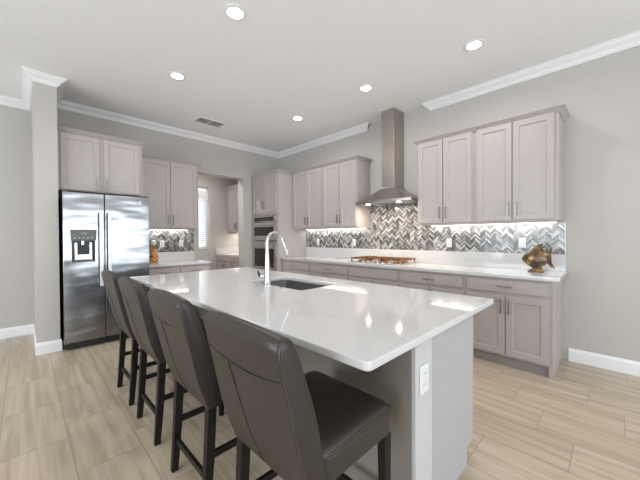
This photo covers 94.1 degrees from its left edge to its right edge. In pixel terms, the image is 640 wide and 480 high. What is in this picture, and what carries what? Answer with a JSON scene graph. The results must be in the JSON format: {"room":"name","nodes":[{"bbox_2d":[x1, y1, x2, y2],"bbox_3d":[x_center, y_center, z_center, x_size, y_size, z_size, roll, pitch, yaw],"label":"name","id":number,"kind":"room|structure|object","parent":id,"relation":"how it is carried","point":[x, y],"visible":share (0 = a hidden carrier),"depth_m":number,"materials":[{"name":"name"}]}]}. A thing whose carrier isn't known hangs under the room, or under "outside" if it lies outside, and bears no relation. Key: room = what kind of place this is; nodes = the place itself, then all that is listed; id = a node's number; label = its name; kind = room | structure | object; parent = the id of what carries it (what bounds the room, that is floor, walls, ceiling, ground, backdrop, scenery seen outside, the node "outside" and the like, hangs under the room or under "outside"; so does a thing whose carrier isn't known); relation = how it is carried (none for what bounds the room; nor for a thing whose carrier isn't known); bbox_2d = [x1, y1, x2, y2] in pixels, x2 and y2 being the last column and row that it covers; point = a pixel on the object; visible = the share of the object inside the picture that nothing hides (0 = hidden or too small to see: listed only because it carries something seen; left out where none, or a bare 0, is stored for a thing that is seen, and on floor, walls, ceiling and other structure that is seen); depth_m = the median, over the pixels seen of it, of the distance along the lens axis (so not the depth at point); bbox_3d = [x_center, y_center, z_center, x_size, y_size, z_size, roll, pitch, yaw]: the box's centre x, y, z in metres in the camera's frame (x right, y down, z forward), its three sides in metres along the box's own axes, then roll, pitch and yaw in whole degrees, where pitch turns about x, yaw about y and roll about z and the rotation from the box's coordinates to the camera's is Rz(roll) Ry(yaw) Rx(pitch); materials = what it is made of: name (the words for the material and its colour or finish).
{"room":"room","nodes":[
{"label":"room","id":0,"kind":"room"},
{"bbox_2d":[0,104,33,328],"bbox_3d":[-5.645,-0.257,2.397,4.798,3.110,0.150,-1,1,-45],"label":"wall","id":1,"kind":"structure","parent":0,"point":[16,199],"depth_m":3.93,"materials":[{"name":"paint"}]},
{"bbox_2d":[0,324,61,355],"bbox_3d":[-5.126,1.232,2.048,5.007,0.132,1.088,-1,1,-45],"label":"baseboard","id":2,"kind":"structure","parent":1,"relation":"attached to","point":[42,348],"depth_m":3.72,"materials":[{"name":"white paint"}]},
{"bbox_2d":[0,66,368,157],"bbox_3d":[-3.763,-1.788,3.699,9.097,0.094,2.361,-1,1,-27],"label":"trim","id":3,"kind":"structure","parent":1,"relation":"attached to","point":[29,75],"depth_m":4.46,"materials":[{"name":"white paint"}]},
{"bbox_2d":[31,81,59,342],"bbox_3d":[-3.446,-0.282,3.727,0.194,3.110,1.074,-1,1,-45],"label":"wall","id":4,"kind":"structure","parent":0,"point":[44,97],"depth_m":3.35,"materials":[{"name":"paint"}]},
{"bbox_2d":[57,108,278,267],"bbox_3d":[-2.268,-0.305,5.293,3.688,3.110,0.200,-1,1,-45],"label":"wall","id":5,"kind":"structure","parent":0,"point":[216,160],"depth_m":5.36,"materials":[{"name":"paint"}]},
{"bbox_2d":[57,126,146,196],"bbox_3d":[-2.940,-0.964,4.009,0.932,0.730,0.660,-1,1,-45],"label":"upper cabinet","id":6,"kind":"object","parent":5,"relation":"attached to","point":[88,162],"visible":0.91,"depth_m":3.75,"materials":[{"name":"beige paint"}]},
{"bbox_2d":[149,230,193,252],"bbox_3d":[-2.530,0.014,4.886,0.907,0.370,0.006,-1,1,-45],"label":"backsplash","id":7,"kind":"structure","parent":5,"relation":"attached to","point":[171,238],"depth_m":4.96,"materials":[{"name":"tile"}]},
{"bbox_2d":[142,154,201,229],"bbox_3d":[-2.406,-0.711,4.740,0.911,1.075,0.380,-1,1,-45],"label":"upper cabinet","id":8,"kind":"object","parent":5,"relation":"attached to","point":[170,186],"visible":0.94,"depth_m":4.62,"materials":[{"name":"beige paint"}]},
{"bbox_2d":[149,229,178,229],"bbox_3d":[-2.530,-0.168,4.828,0.780,0.010,0.024,-1,1,-45],"label":"light","id":9,"kind":"object","parent":8,"relation":"attached to","point":[149,229],"visible":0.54,"depth_m":4.82,"materials":[{"name":"white paint"}]},
{"bbox_2d":[198,174,238,269],"bbox_3d":[-3.370,-0.312,6.546,3.480,3.110,0.150,-1,1,-45],"label":"wall","id":10,"kind":"structure","parent":0,"point":[219,236],"depth_m":7.28,"materials":[{"name":"paint"}]},
{"bbox_2d":[198,186,207,245],"bbox_3d":[-3.031,-0.512,6.904,0.870,1.500,0.040,-1,1,-45],"label":"window","id":11,"kind":"structure","parent":10,"relation":"in","point":[205,188],"depth_m":7.17,"materials":[{"name":"white paint"}]},
{"bbox_2d":[198,189,205,243],"bbox_3d":[-3.031,-0.512,6.904,0.770,1.400,0.006,-1,1,-45],"label":"window","id":12,"kind":"structure","parent":11,"relation":"attached to","point":[198,189],"depth_m":7.12,"materials":[{"name":"clear glass"}]},
{"bbox_2d":[198,190,207,249],"bbox_3d":[-2.988,-0.392,6.862,0.840,1.540,0.044,-1,1,-45],"label":"window blind","id":13,"kind":"object","parent":11,"relation":"attached to","point":[203,195],"visible":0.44,"depth_m":7.07,"materials":[{"name":"white paint"}]},
{"bbox_2d":[226,184,237,231],"bbox_3d":[-1.875,-0.759,7.227,0.390,1.135,0.989,-1,1,-45],"label":"upper cabinet","id":14,"kind":"object","parent":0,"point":[232,191],"visible":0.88,"depth_m":7.27,"materials":[{"name":"beige paint"}]},
{"bbox_2d":[0,0,639,151],"bbox_3d":[-0.950,-1.877,0.413,8.980,0.120,12.240,-1,1,-45],"label":"ceiling","id":15,"kind":"structure","parent":0,"point":[308,59],"depth_m":2.91,"materials":[{"name":"paint"}]},
{"bbox_2d":[168,71,185,80],"bbox_3d":[-1.604,-1.839,3.342,0.190,0.008,0.190,-1,1,-45],"label":"recessed light","id":16,"kind":"object","parent":15,"relation":"in","point":[175,75],"visible":1,"depth_m":3.33,"materials":[{"name":"white"}]},
{"bbox_2d":[193,116,225,127],"bbox_3d":[-1.736,-1.850,4.686,0.420,0.012,0.240,-1,1,-45],"label":"ceiling vent","id":17,"kind":"object","parent":15,"relation":"in","point":[203,120],"visible":1,"depth_m":4.68,"materials":[{"name":"grey metal"}]},
{"bbox_2d":[223,3,246,20],"bbox_3d":[-0.686,-1.834,2.408,0.190,0.008,0.190,-1,1,-45],"label":"recessed light","id":18,"kind":"object","parent":15,"relation":"in","point":[235,12],"visible":1,"depth_m":2.40,"materials":[{"name":"white paint"}]},
{"bbox_2d":[291,116,303,120],"bbox_3d":[-0.342,-1.858,4.551,0.190,0.008,0.190,-1,1,-45],"label":"recessed light","id":19,"kind":"object","parent":15,"relation":"in","point":[296,118],"visible":1,"depth_m":4.55,"materials":[{"name":"white"}]},
{"bbox_2d":[358,84,373,91],"bbox_3d":[0.560,-1.853,3.643,0.190,0.008,0.190,-1,1,-45],"label":"recessed light","id":20,"kind":"object","parent":15,"relation":"in","point":[366,87],"visible":1,"depth_m":3.64,"materials":[{"name":"white"}]},
{"bbox_2d":[463,38,484,50],"bbox_3d":[1.463,-1.850,2.830,0.190,0.008,0.190,-1,1,-45],"label":"recessed light","id":21,"kind":"object","parent":15,"relation":"in","point":[474,44],"visible":1,"depth_m":2.82,"materials":[{"name":"white"}]},
{"bbox_2d":[0,334,639,479],"bbox_3d":[-0.932,1.353,0.447,8.980,0.120,12.240,-1,1,-45],"label":"floor","id":22,"kind":"structure","parent":0,"point":[64,414],"depth_m":2.05,"materials":[{"name":"beige tile"}]},
{"bbox_2d":[58,190,149,349],"bbox_3d":[-2.834,0.347,3.912,0.870,1.840,0.860,-1,1,-45],"label":"refrigerator","id":23,"kind":"object","parent":22,"relation":"on","point":[98,233],"visible":0.84,"depth_m":3.55,"materials":[{"name":"grey metal"}]},
{"bbox_2d":[101,270,156,405],"bbox_3d":[-1.488,0.758,2.558,0.574,1.032,0.455,-1,1,-45],"label":"bar stool","id":24,"kind":"object","parent":22,"relation":"on","point":[110,278],"visible":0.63,"depth_m":2.31,"materials":[{"name":"brown leather"}]},
{"bbox_2d":[118,277,223,445],"bbox_3d":[-1.047,0.760,2.116,0.574,1.032,0.455,-1,1,-45],"label":"bar stool","id":25,"kind":"object","parent":22,"relation":"on","point":[134,293],"visible":0.63,"depth_m":1.87,"materials":[{"name":"brown leather"}]},
{"bbox_2d":[149,263,209,288],"bbox_3d":[-2.290,0.817,4.660,0.910,0.880,0.672,-1,1,-45],"label":"base cabinet","id":26,"kind":"object","parent":22,"relation":"on","point":[196,267],"visible":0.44,"depth_m":4.43,"materials":[{"name":"beige paint"}]},
{"bbox_2d":[149,251,210,267],"bbox_3d":[-2.294,0.289,4.662,0.920,0.174,0.659,-1,1,-45],"label":"countertop","id":27,"kind":"structure","parent":26,"relation":"on","point":[187,257],"depth_m":4.84,"materials":[{"name":"white stone"}]},
{"bbox_2d":[149,240,158,261],"bbox_3d":[-2.574,0.172,4.609,0.140,0.345,0.140,-1,1,-45],"label":"figurine","id":28,"kind":"object","parent":27,"relation":"on","point":[153,257],"visible":0.96,"depth_m":4.58,"materials":[{"name":"ceramic"}]},
{"bbox_2d":[148,288,236,479],"bbox_3d":[-0.556,0.762,1.624,0.574,1.032,0.455,-1,1,-45],"label":"bar stool","id":29,"kind":"object","parent":22,"relation":"on","point":[185,346],"visible":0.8,"depth_m":1.38,"materials":[{"name":"brown leather"}]},
{"bbox_2d":[217,255,238,268],"bbox_3d":[-1.949,0.800,7.126,0.672,0.860,1.038,-1,1,-45],"label":"base cabinet","id":30,"kind":"object","parent":22,"relation":"on","point":[223,262],"visible":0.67,"depth_m":6.90,"materials":[{"name":"beige paint"}]},
{"bbox_2d":[216,247,238,256],"bbox_3d":[-1.939,0.279,7.127,0.644,0.180,1.048,-1,1,-45],"label":"countertop","id":31,"kind":"structure","parent":30,"relation":"on","point":[229,251],"depth_m":7.37,"materials":[{"name":"white stone"}]},
{"bbox_2d":[250,169,305,271],"bbox_3d":[-0.820,-0.022,5.939,0.732,2.515,0.931,-1,1,-45],"label":"tall cabinet","id":32,"kind":"object","parent":22,"relation":"on","point":[272,191],"visible":0.44,"depth_m":5.60,"materials":[{"name":"beige paint"}]},
{"bbox_2d":[252,215,276,270],"bbox_3d":[-0.873,0.051,5.922,0.674,1.040,0.750,-1,1,-45],"label":"wall oven","id":33,"kind":"object","parent":32,"relation":"in","point":[262,225],"visible":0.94,"depth_m":5.72,"materials":[{"name":"grey metal"}]},
{"bbox_2d":[282,260,310,274],"bbox_3d":[-0.228,0.798,5.408,0.652,0.880,0.755,-1,1,-45],"label":"base cabinet","id":34,"kind":"object","parent":22,"relation":"on","point":[298,267],"visible":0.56,"depth_m":5.17,"materials":[{"name":"beige paint"}]},
{"bbox_2d":[281,247,567,281],"bbox_3d":[0.920,0.255,4.260,0.644,0.214,4.000,-1,1,-45],"label":"countertop","id":35,"kind":"structure","parent":34,"relation":"on","point":[490,264],"depth_m":3.71,"materials":[{"name":"white stone"}]},
{"bbox_2d":[349,256,416,264],"bbox_3d":[0.895,0.288,4.284,0.500,0.070,0.840,-1,1,-45],"label":"cooktop","id":36,"kind":"object","parent":35,"relation":"in","point":[362,259],"visible":1,"depth_m":4.14,"materials":[{"name":"silver metal"}]},
{"bbox_2d":[349,260,416,264],"bbox_3d":[0.895,0.317,4.284,0.500,0.012,0.840,-1,1,-45],"label":"tray","id":37,"kind":"object","parent":36,"relation":"on","point":[385,262],"depth_m":4.12,"materials":[{"name":"silver metal"}]},
{"bbox_2d":[522,244,554,271],"bbox_3d":[2.241,0.183,3.059,0.280,0.289,0.123,0,1,31],"label":"fish sculpture","id":38,"kind":"object","parent":35,"relation":"on","point":[535,258],"visible":1,"depth_m":3.04,"materials":[{"name":"gold metal"}]},
{"bbox_2d":[203,310,390,479],"bbox_3d":[-0.069,0.765,1.135,0.574,1.032,0.455,-1,1,-45],"label":"bar stool","id":39,"kind":"object","parent":22,"relation":"on","point":[312,425],"visible":1,"depth_m":0.96,"materials":[{"name":"brown leather"}]},
{"bbox_2d":[311,262,349,279],"bbox_3d":[0.337,0.800,4.842,0.652,0.880,0.844,-1,1,-45],"label":"base cabinet","id":40,"kind":"object","parent":22,"relation":"on","point":[337,271],"visible":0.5,"depth_m":4.60,"materials":[{"name":"beige paint"}]},
{"bbox_2d":[192,304,472,479],"bbox_3d":[-0.310,0.831,2.471,0.804,0.874,2.789,-1,1,-45],"label":"kitchen island","id":41,"kind":"object","parent":22,"relation":"on","point":[432,431],"visible":0.2,"depth_m":1.40,"materials":[{"name":"grey paint"}]},
{"bbox_2d":[130,267,493,370],"bbox_3d":[-0.411,0.380,2.395,1.308,0.030,2.892,-1,1,-45],"label":"island countertop","id":42,"kind":"structure","parent":41,"relation":"on","point":[364,326],"depth_m":1.62,"materials":[{"name":"white stone"}]},
{"bbox_2d":[257,231,289,285],"bbox_3d":[-0.377,0.146,2.462,0.276,0.435,0.108,-1,1,-45],"label":"kitchen faucet","id":43,"kind":"object","parent":42,"relation":"on","point":[267,279],"visible":1,"depth_m":2.38,"materials":[{"name":"silver metal"}]},
{"bbox_2d":[263,280,324,289],"bbox_3d":[-0.238,0.504,2.541,0.436,0.224,0.726,-1,1,-45],"label":"sink","id":44,"kind":"object","parent":42,"relation":"in","point":[296,285],"visible":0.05,"depth_m":2.82,"materials":[{"name":"silver metal"}]},
{"bbox_2d":[419,362,428,395],"bbox_3d":[0.446,0.592,1.271,0.078,0.122,0.009,-1,1,-45],"label":"wall outlet","id":45,"kind":"object","parent":41,"relation":"attached to","point":[424,369],"visible":1,"depth_m":1.26,"materials":[{"name":"white plastic"}]},
{"bbox_2d":[349,265,398,286],"bbox_3d":[0.918,0.803,4.260,0.652,0.880,0.800,-1,1,-45],"label":"base cabinet","id":46,"kind":"object","parent":22,"relation":"on","point":[384,276],"visible":0.28,"depth_m":4.02,"materials":[{"name":"beige paint"}]},
{"bbox_2d":[399,269,465,294],"bbox_3d":[1.483,0.806,3.693,0.652,0.880,0.799,-1,1,-45],"label":"base cabinet","id":47,"kind":"object","parent":22,"relation":"on","point":[423,280],"visible":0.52,"depth_m":3.44,"materials":[{"name":"beige paint"}]},
{"bbox_2d":[466,275,561,378],"bbox_3d":[2.031,0.809,3.144,0.652,0.880,0.751,-1,1,-45],"label":"base cabinet","id":48,"kind":"object","parent":22,"relation":"on","point":[522,329],"visible":0.95,"depth_m":2.88,"materials":[{"name":"beige paint"}]},
{"bbox_2d":[279,45,639,361],"bbox_3d":[2.184,-0.311,3.547,0.150,3.110,12.240,-1,1,-45],"label":"wall","id":49,"kind":"structure","parent":0,"point":[601,96],"depth_m":2.95,"materials":[{"name":"paint"}]},
{"bbox_2d":[292,164,331,229],"bbox_3d":[-0.128,-0.746,5.475,0.390,1.085,0.790,-1,1,-45],"label":"upper cabinet","id":50,"kind":"object","parent":49,"relation":"attached to","point":[307,182],"visible":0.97,"depth_m":5.32,"materials":[{"name":"beige paint"}]},
{"bbox_2d":[321,155,371,228],"bbox_3d":[0.431,-0.743,4.915,0.390,1.085,0.791,-1,1,-45],"label":"upper cabinet","id":51,"kind":"object","parent":49,"relation":"attached to","point":[346,181],"visible":1,"depth_m":4.75,"materials":[{"name":"beige paint"}]},
{"bbox_2d":[306,228,357,229],"bbox_3d":[0.243,-0.198,5.326,0.024,0.010,1.450,-1,1,-45],"label":"light","id":52,"kind":"object","parent":51,"relation":"attached to","point":[337,228],"visible":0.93,"depth_m":5.23,"materials":[{"name":"white paint"}]},
{"bbox_2d":[355,107,417,206],"bbox_3d":[0.986,-1.188,4.276,0.495,1.355,0.900,-1,1,-45],"label":"range hood","id":53,"kind":"object","parent":49,"relation":"attached to","point":[392,192],"visible":0.98,"depth_m":4.25,"materials":[{"name":"silver metal"}]},
{"bbox_2d":[306,203,565,254],"bbox_3d":[1.135,-0.190,4.486,0.010,0.667,3.980,-1,1,-45],"label":"backsplash","id":54,"kind":"structure","parent":49,"relation":"attached to","point":[387,231],"depth_m":4.10,"materials":[{"name":"tile"}]},
{"bbox_2d":[446,239,451,246],"bbox_3d":[1.696,0.037,3.917,0.009,0.114,0.070,-1,1,-45],"label":"wall outlet","id":55,"kind":"object","parent":54,"relation":"attached to","point":[448,241],"visible":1,"depth_m":3.91,"materials":[{"name":"white plastic"}]},
{"bbox_2d":[518,238,525,247],"bbox_3d":[2.268,0.030,3.343,0.009,0.114,0.070,-1,1,-45],"label":"light switch","id":56,"kind":"object","parent":54,"relation":"attached to","point":[521,241],"visible":1,"depth_m":3.34,"materials":[{"name":"white plastic"}]},
{"bbox_2d":[412,126,479,225],"bbox_3d":[1.597,-0.738,3.746,0.390,1.085,0.738,-1,1,-45],"label":"upper cabinet","id":57,"kind":"object","parent":49,"relation":"attached to","point":[446,161],"visible":0.99,"depth_m":3.58,"materials":[{"name":"beige paint"}]},
{"bbox_2d":[431,221,557,225],"bbox_3d":[1.991,-0.190,3.574,0.024,0.010,1.360,-1,1,-45],"label":"light","id":58,"kind":"object","parent":57,"relation":"attached to","point":[555,221],"visible":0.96,"depth_m":3.47,"materials":[{"name":"white paint"}]},
{"bbox_2d":[473,103,569,223],"bbox_3d":[2.142,-0.735,3.200,0.390,1.085,0.803,-1,1,-45],"label":"upper cabinet","id":59,"kind":"object","parent":49,"relation":"attached to","point":[519,159],"visible":1,"depth_m":3.06,"materials":[{"name":"beige paint"}]},
{"bbox_2d":[422,30,639,110],"bbox_3d":[0.824,-1.761,-1.365,8.679,0.094,6.914,-1,1,-45],"label":"trim","id":60,"kind":"structure","parent":49,"relation":"attached to","point":[630,40],"depth_m":3.16,"materials":[{"name":"white paint"}]},
{"bbox_2d":[568,348,639,376],"bbox_3d":[1.390,1.237,-1.884,8.679,0.132,5.359,-1,1,-45],"label":"baseboard","id":61,"kind":"structure","parent":49,"relation":"attached to","point":[630,367],"depth_m":2.87,"materials":[{"name":"white paint"}]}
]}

